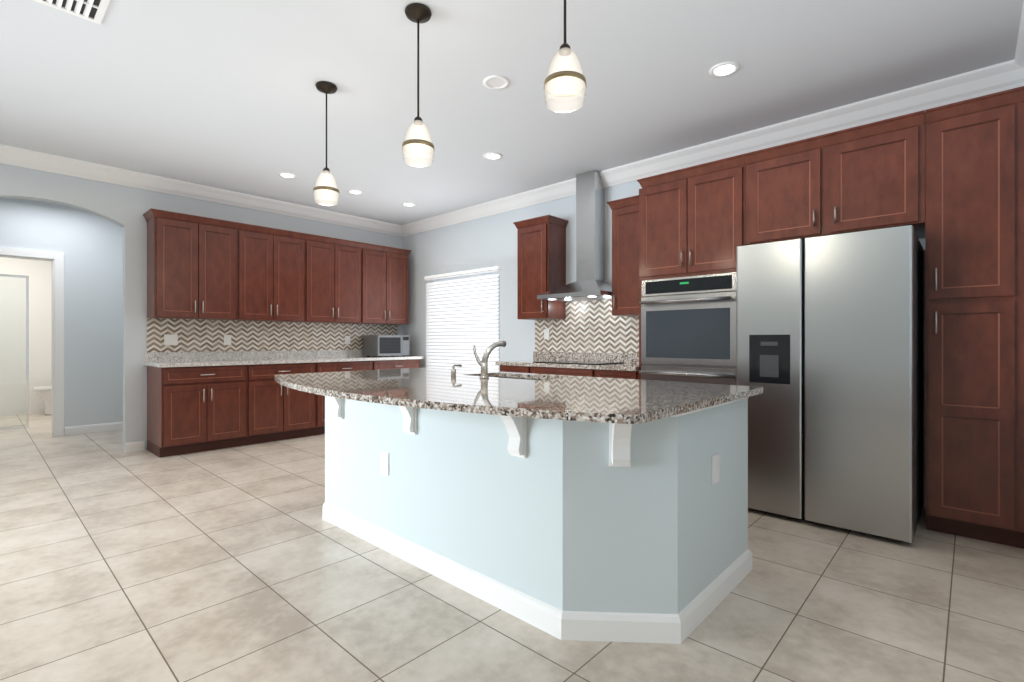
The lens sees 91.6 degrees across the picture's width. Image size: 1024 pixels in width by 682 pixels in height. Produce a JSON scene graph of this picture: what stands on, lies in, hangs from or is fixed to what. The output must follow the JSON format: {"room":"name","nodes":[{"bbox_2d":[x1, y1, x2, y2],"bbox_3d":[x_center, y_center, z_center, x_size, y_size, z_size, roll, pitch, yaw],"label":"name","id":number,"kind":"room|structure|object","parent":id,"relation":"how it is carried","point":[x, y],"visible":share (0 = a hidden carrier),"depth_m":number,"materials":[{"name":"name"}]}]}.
{"room":"kitchen","nodes":[
{"label":"kitchen","id":0,"kind":"room"},
{"bbox_2d":[0,257,51,415],"bbox_3d":[-8.066,-0.290,7.273,0.120,2.840,3.590,0,0,43],"label":"wall","id":1,"kind":"structure","parent":0,"point":[38,273],"depth_m":7.73,"materials":[{"name":"white paint"}]},
{"bbox_2d":[0,274,28,429],"bbox_3d":[-6.879,0.140,5.872,0.065,1.979,1.700,0,0,43],"label":"shower door","id":2,"kind":"structure","parent":1,"relation":"attached to","point":[17,426],"depth_m":6.45,"materials":[{"name":"clear glass"}]},
{"bbox_2d":[0,198,122,426],"bbox_3d":[-6.008,-0.290,5.374,0.120,2.840,3.350,0,0,43],"label":"wall","id":3,"kind":"structure","parent":0,"point":[89,245],"depth_m":6.12,"materials":[{"name":"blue paint"}]},
{"bbox_2d":[0,247,63,435],"bbox_3d":[-5.768,0.037,5.622,0.138,2.185,1.050,0,0,43],"label":"door frame","id":4,"kind":"structure","parent":3,"relation":"attached to","point":[56,259],"depth_m":5.91,"materials":[{"name":"white"}]},
{"bbox_2d":[64,422,122,434],"bbox_3d":[-5.101,1.081,6.258,0.014,0.097,0.780,0,0,43],"label":"baseboard","id":5,"kind":"structure","parent":3,"relation":"attached to","point":[81,429],"depth_m":6.16,"materials":[{"name":"white wood"}]},
{"bbox_2d":[0,163,402,451],"bbox_3d":[-4.403,-0.290,4.607,0.120,2.840,8.000,0,0,43],"label":"wall","id":6,"kind":"structure","parent":0,"point":[126,208],"depth_m":5.10,"materials":[{"name":"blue paint"}]},
{"bbox_2d":[143,208,237,319],"bbox_3d":[-3.415,-0.775,5.320,0.362,1.070,0.798,0,0,43],"label":"upper cabinet","id":7,"kind":"object","parent":6,"relation":"attached to","point":[191,266],"visible":1,"depth_m":5.19,"materials":[{"name":"brown wood"}]},
{"bbox_2d":[0,144,399,235],"bbox_3d":[-4.319,-1.640,4.530,0.108,0.140,8.000,0,0,43],"label":"crown molding","id":8,"kind":"structure","parent":6,"relation":"attached to","point":[10,155],"depth_m":5.30,"materials":[{"name":"white wood"}]},
{"bbox_2d":[236,222,305,321],"bbox_3d":[-2.886,-0.775,5.893,0.362,1.070,0.762,0,0,43],"label":"upper cabinet","id":9,"kind":"object","parent":6,"relation":"attached to","point":[270,274],"visible":1,"depth_m":5.77,"materials":[{"name":"brown wood"}]},
{"bbox_2d":[147,318,397,352],"bbox_3d":[-2.750,-0.059,6.300,0.010,0.360,3.070,0,0,43],"label":"tile backsplash","id":10,"kind":"structure","parent":6,"relation":"attached to","point":[198,335],"depth_m":5.96,"materials":[{"name":"tile"}]},
{"bbox_2d":[164,334,177,344],"bbox_3d":[-3.642,-0.013,5.320,0.006,0.115,0.120,0,0,43],"label":"electrical outlet","id":11,"kind":"object","parent":10,"relation":"attached to","point":[170,339],"depth_m":5.32,"materials":[{"name":"white plastic"}]},
{"bbox_2d":[224,335,230,344],"bbox_3d":[-3.269,-0.013,5.724,0.006,0.115,0.075,0,0,43],"label":"electrical outlet","id":12,"kind":"object","parent":10,"relation":"attached to","point":[227,338],"depth_m":5.72,"materials":[{"name":"white plastic"}]},
{"bbox_2d":[345,336,349,343],"bbox_3d":[-2.252,-0.013,6.826,0.006,0.115,0.075,0,0,43],"label":"electrical outlet","id":13,"kind":"object","parent":10,"relation":"attached to","point":[347,338],"depth_m":6.82,"materials":[{"name":"white plastic"}]},
{"bbox_2d":[302,233,361,323],"bbox_3d":[-2.369,-0.775,6.453,0.362,1.070,0.762,0,0,43],"label":"upper cabinet","id":14,"kind":"object","parent":6,"relation":"attached to","point":[332,280],"visible":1,"depth_m":6.33,"materials":[{"name":"brown wood"}]},
{"bbox_2d":[351,243,411,324],"bbox_3d":[-1.840,-0.775,7.027,0.362,1.070,0.798,0,0,43],"label":"upper cabinet","id":15,"kind":"object","parent":6,"relation":"attached to","point":[384,285],"visible":0.94,"depth_m":6.89,"materials":[{"name":"brown wood"}]},
{"bbox_2d":[0,412,1023,681],"bbox_3d":[-3.697,1.160,3.956,11.800,0.060,8.400,0,0,43],"label":"floor","id":16,"kind":"structure","parent":0,"point":[224,564],"depth_m":2.19,"materials":[{"name":"tile"}]},
{"bbox_2d":[33,386,51,414],"bbox_3d":[-6.968,0.735,7.784,0.460,0.789,0.730,0,0,43],"label":"toilet","id":17,"kind":"object","parent":16,"relation":"on","point":[44,393],"visible":0.23,"depth_m":7.55,"materials":[{"name":"white ceramic"}]},
{"bbox_2d":[147,365,245,457],"bbox_3d":[-3.300,0.691,5.238,0.642,0.878,0.762,0,0,43],"label":"base cabinet","id":18,"kind":"object","parent":16,"relation":"on","point":[193,409],"visible":1,"depth_m":5.01,"materials":[{"name":"brown wood"}]},
{"bbox_2d":[244,362,314,444],"bbox_3d":[-2.783,0.691,5.798,0.642,0.878,0.762,0,0,43],"label":"base cabinet","id":19,"kind":"object","parent":16,"relation":"on","point":[275,411],"visible":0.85,"depth_m":5.55,"materials":[{"name":"brown wood"}]},
{"bbox_2d":[145,350,423,367],"bbox_3d":[-2.526,0.186,6.079,0.638,0.131,3.090,0,0,43],"label":"countertop","id":20,"kind":"structure","parent":19,"relation":"on","point":[173,359],"depth_m":5.77,"materials":[{"name":"stone"}]},
{"bbox_2d":[363,335,408,356],"bbox_3d":[-1.763,0.068,7.001,0.373,0.295,0.520,0,0,43],"label":"microwave","id":21,"kind":"object","parent":20,"relation":"on","point":[385,345],"visible":0.98,"depth_m":6.84,"materials":[{"name":"silver metal"}]},
{"bbox_2d":[313,361,371,435],"bbox_3d":[-2.266,0.691,6.358,0.642,0.878,0.762,0,0,43],"label":"base cabinet","id":22,"kind":"object","parent":16,"relation":"on","point":[319,428],"visible":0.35,"depth_m":5.99,"materials":[{"name":"brown wood"}]},
{"bbox_2d":[372,359,419,369],"bbox_3d":[-1.749,0.691,6.919,0.642,0.878,0.762,0,0,43],"label":"base cabinet","id":23,"kind":"object","parent":16,"relation":"on","point":[393,364],"visible":0.23,"depth_m":6.69,"materials":[{"name":"brown wood"}]},
{"bbox_2d":[500,365,530,372],"bbox_3d":[0.213,0.691,5.351,0.435,0.878,0.642,0,0,43],"label":"base cabinet","id":24,"kind":"object","parent":16,"relation":"on","point":[516,369],"visible":0.19,"depth_m":5.12,"materials":[{"name":"brown wood"}]},
{"bbox_2d":[313,393,751,643],"bbox_3d":[-0.036,0.690,2.779,2.239,0.880,1.196,0,0,43],"label":"kitchen island","id":25,"kind":"object","parent":16,"relation":"on","point":[574,508],"depth_m":2.05,"materials":[{"name":"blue paint"}]},
{"bbox_2d":[274,368,762,436],"bbox_3d":[-0.257,0.236,2.748,2.636,0.028,1.510,0,0,43],"label":"island countertop","id":26,"kind":"structure","parent":25,"relation":"on","point":[576,406],"depth_m":2.11,"materials":[{"name":"multicoloured stone"}]},
{"bbox_2d":[451,341,506,378],"bbox_3d":[-0.216,0.110,3.103,0.334,0.224,0.184,0,0,43],"label":"faucet","id":27,"kind":"object","parent":26,"relation":"on","point":[484,363],"depth_m":2.99,"materials":[{"name":"silver metal"}]},
{"bbox_2d":[531,366,594,376],"bbox_3d":[0.652,0.691,4.946,0.760,0.878,0.642,0,0,43],"label":"base cabinet","id":28,"kind":"object","parent":16,"relation":"on","point":[565,371],"visible":0.12,"depth_m":4.71,"materials":[{"name":"brown wood"}]},
{"bbox_2d":[495,351,638,370],"bbox_3d":[0.645,0.186,4.955,1.648,0.131,0.638,0,0,43],"label":"countertop","id":29,"kind":"structure","parent":28,"relation":"on","point":[630,361],"depth_m":5.01,"materials":[{"name":"stone"}]},
{"bbox_2d":[535,360,623,364],"bbox_3d":[0.654,0.211,4.948,0.740,0.009,0.500,0,0,43],"label":"cooktop","id":30,"kind":"object","parent":29,"relation":"in","point":[580,362],"visible":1,"depth_m":4.80,"materials":[{"name":"black glass"}]},
{"bbox_2d":[595,369,638,379],"bbox_3d":[1.091,0.691,4.542,0.433,0.878,0.642,0,0,43],"label":"base cabinet","id":31,"kind":"object","parent":16,"relation":"on","point":[620,374],"visible":0.1,"depth_m":4.32,"materials":[{"name":"brown wood"}]},
{"bbox_2d":[637,154,745,384],"bbox_3d":[1.543,-0.110,4.083,0.850,2.480,0.702,0,0,43],"label":"tall cabinet","id":32,"kind":"object","parent":16,"relation":"on","point":[691,229],"visible":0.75,"depth_m":3.85,"materials":[{"name":"brown wood"}]},
{"bbox_2d":[639,272,745,384],"bbox_3d":[1.530,0.163,4.069,0.760,1.329,0.664,0,0,43],"label":"oven","id":33,"kind":"object","parent":32,"relation":"in","point":[689,321],"depth_m":3.85,"materials":[{"name":"silver metal"}]},
{"bbox_2d":[737,225,922,542],"bbox_3d":[2.137,0.250,3.340,0.920,1.758,0.912,0,0,43],"label":"refrigerator","id":34,"kind":"object","parent":16,"relation":"on","point":[830,344],"visible":0.96,"depth_m":2.95,"materials":[{"name":"grey metal"}]},
{"bbox_2d":[925,86,1023,548],"bbox_3d":[2.791,-0.110,2.973,0.470,2.480,0.642,0,0,43],"label":"pantry cabinet","id":35,"kind":"object","parent":16,"relation":"on","point":[974,318],"visible":1,"depth_m":2.78,"materials":[{"name":"brown wood"}]},
{"bbox_2d":[0,0,1023,224],"bbox_3d":[-3.697,-1.750,3.956,11.800,0.080,8.400,0,0,43],"label":"ceiling","id":36,"kind":"structure","parent":0,"point":[224,94],"depth_m":3.26,"materials":[{"name":"white paint"}]},
{"bbox_2d":[33,0,109,23],"bbox_3d":[-2.207,-1.704,2.450,0.325,0.011,0.325,0,0,43],"label":"ceiling vent","id":37,"kind":"object","parent":36,"relation":"in","point":[94,11],"visible":1,"depth_m":2.54,"materials":[{"name":"white metal"}]},
{"bbox_2d":[278,172,296,177],"bbox_3d":[-2.315,-1.706,5.134,0.178,0.008,0.178,0,0,43],"label":"recessed light","id":38,"kind":"object","parent":36,"relation":"in","point":[285,175],"visible":0.98,"depth_m":5.13,"materials":[{"name":"white"}]},
{"bbox_2d":[313,81,339,205],"bbox_3d":[-1.244,-1.319,3.339,0.167,0.782,0.167,0,0,43],"label":"pendant light","id":39,"kind":"object","parent":36,"relation":"hanging from","point":[325,190],"visible":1,"depth_m":3.29,"materials":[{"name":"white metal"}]},
{"bbox_2d":[347,190,362,194],"bbox_3d":[-1.796,-1.706,5.711,0.178,0.008,0.178,0,0,43],"label":"recessed light","id":40,"kind":"object","parent":36,"relation":"in","point":[357,192],"visible":0.96,"depth_m":5.71,"materials":[{"name":"white"}]},
{"bbox_2d":[402,202,415,206],"bbox_3d":[-1.290,-1.706,6.229,0.178,0.008,0.178,0,0,43],"label":"recessed light","id":41,"kind":"object","parent":36,"relation":"in","point":[408,204],"visible":0.94,"depth_m":6.23,"materials":[{"name":"white"}]},
{"bbox_2d":[402,3,434,166],"bbox_3d":[-0.486,-1.319,2.583,0.167,0.782,0.167,0,0,43],"label":"pendant light","id":42,"kind":"object","parent":36,"relation":"hanging from","point":[418,150],"visible":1,"depth_m":2.54,"materials":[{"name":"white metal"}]},
{"bbox_2d":[483,152,501,159],"bbox_3d":[-0.177,-1.706,4.603,0.178,0.008,0.178,0,0,43],"label":"recessed light","id":43,"kind":"object","parent":36,"relation":"in","point":[493,156],"visible":1,"depth_m":4.60,"materials":[{"name":"white"}]},
{"bbox_2d":[483,75,509,89],"bbox_3d":[-0.103,-1.706,3.292,0.178,0.008,0.178,0,0,43],"label":"ceiling detector","id":44,"kind":"object","parent":36,"relation":"attached to","point":[495,82],"visible":1,"depth_m":3.29,"materials":[{"name":"white plastic"}]},
{"bbox_2d":[544,0,585,112],"bbox_3d":[0.207,-1.319,1.950,0.167,0.782,0.167,0,0,43],"label":"pendant light","id":45,"kind":"object","parent":36,"relation":"hanging from","point":[565,86],"visible":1,"depth_m":1.90,"materials":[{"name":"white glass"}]},
{"bbox_2d":[709,61,739,77],"bbox_3d":[1.337,-1.706,3.135,0.178,0.008,0.178,0,0,43],"label":"recessed light","id":46,"kind":"object","parent":36,"relation":"in","point":[723,69],"visible":1,"depth_m":3.13,"materials":[{"name":"white"}]},
{"bbox_2d":[403,180,924,506],"bbox_3d":[0.789,-0.290,5.368,6.720,2.840,0.160,0,0,43],"label":"wall","id":47,"kind":"structure","parent":0,"point":[486,242],"depth_m":6.12,"materials":[{"name":"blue paint"}]},
{"bbox_2d":[424,266,499,370],"bbox_3d":[-0.694,-0.083,6.595,1.455,1.665,0.043,0,0,43],"label":"window blinds","id":48,"kind":"object","parent":47,"relation":"attached to","point":[462,317],"visible":0.71,"depth_m":6.56,"materials":[{"name":"white plastic"}]},
{"bbox_2d":[433,273,496,281],"bbox_3d":[-0.649,-0.055,6.640,1.360,1.590,0.140,0,0,43],"label":"window","id":49,"kind":"structure","parent":47,"relation":"in","point":[465,277],"depth_m":6.62,"materials":[{"name":"white"}]},
{"bbox_2d":[513,215,568,319],"bbox_3d":[0.307,-0.775,5.455,0.503,1.070,0.362,0,0,43],"label":"upper cabinet","id":50,"kind":"object","parent":47,"relation":"attached to","point":[541,254],"visible":1,"depth_m":5.33,"materials":[{"name":"brown wood"}]},
{"bbox_2d":[537,170,611,301],"bbox_3d":[0.701,-1.063,4.999,0.756,1.290,0.498,0,0,43],"label":"range hood","id":51,"kind":"object","parent":47,"relation":"attached to","point":[589,283],"visible":0.92,"depth_m":5.02,"materials":[{"name":"silver metal"}]},
{"bbox_2d":[535,299,638,352],"bbox_3d":[0.866,-0.152,5.179,1.628,0.545,0.010,0,0,43],"label":"tile backsplash","id":52,"kind":"structure","parent":47,"relation":"attached to","point":[593,326],"depth_m":5.21,"materials":[{"name":"tile"}]},
{"bbox_2d":[544,329,549,338],"bbox_3d":[0.392,-0.077,5.604,0.075,0.115,0.006,0,0,43],"label":"electrical outlet","id":53,"kind":"object","parent":52,"relation":"attached to","point":[546,333],"visible":1,"depth_m":5.60,"materials":[{"name":"white plastic"}]},
{"bbox_2d":[607,195,638,316],"bbox_3d":[1.173,-0.775,4.656,0.466,1.070,0.362,0,0,43],"label":"upper cabinet","id":54,"kind":"object","parent":47,"relation":"attached to","point":[625,257],"visible":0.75,"depth_m":4.58,"materials":[{"name":"brown wood"}]},
{"bbox_2d":[400,60,1015,236],"bbox_3d":[0.743,-1.640,5.228,6.360,0.140,0.108,0,0,43],"label":"crown molding","id":55,"kind":"structure","parent":47,"relation":"attached to","point":[1000,77],"depth_m":3.96,"materials":[{"name":"white wood"}]},
{"bbox_2d":[744,110,924,244],"bbox_3d":[2.247,-1.025,3.474,1.006,0.650,0.642,0,0,43],"label":"upper cabinet","id":56,"kind":"object","parent":47,"relation":"attached to","point":[869,176],"visible":0.98,"depth_m":3.21,"materials":[{"name":"brown wood"}]},
{"bbox_2d":[1012,1,1023,87],"bbox_3d":[0.452,-1.640,0.127,0.108,0.140,8.000,0,0,43],"label":"crown molding","id":57,"kind":"structure","parent":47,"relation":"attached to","point":[1018,63],"depth_m":2.98,"materials":[{"name":"white"}]}
]}

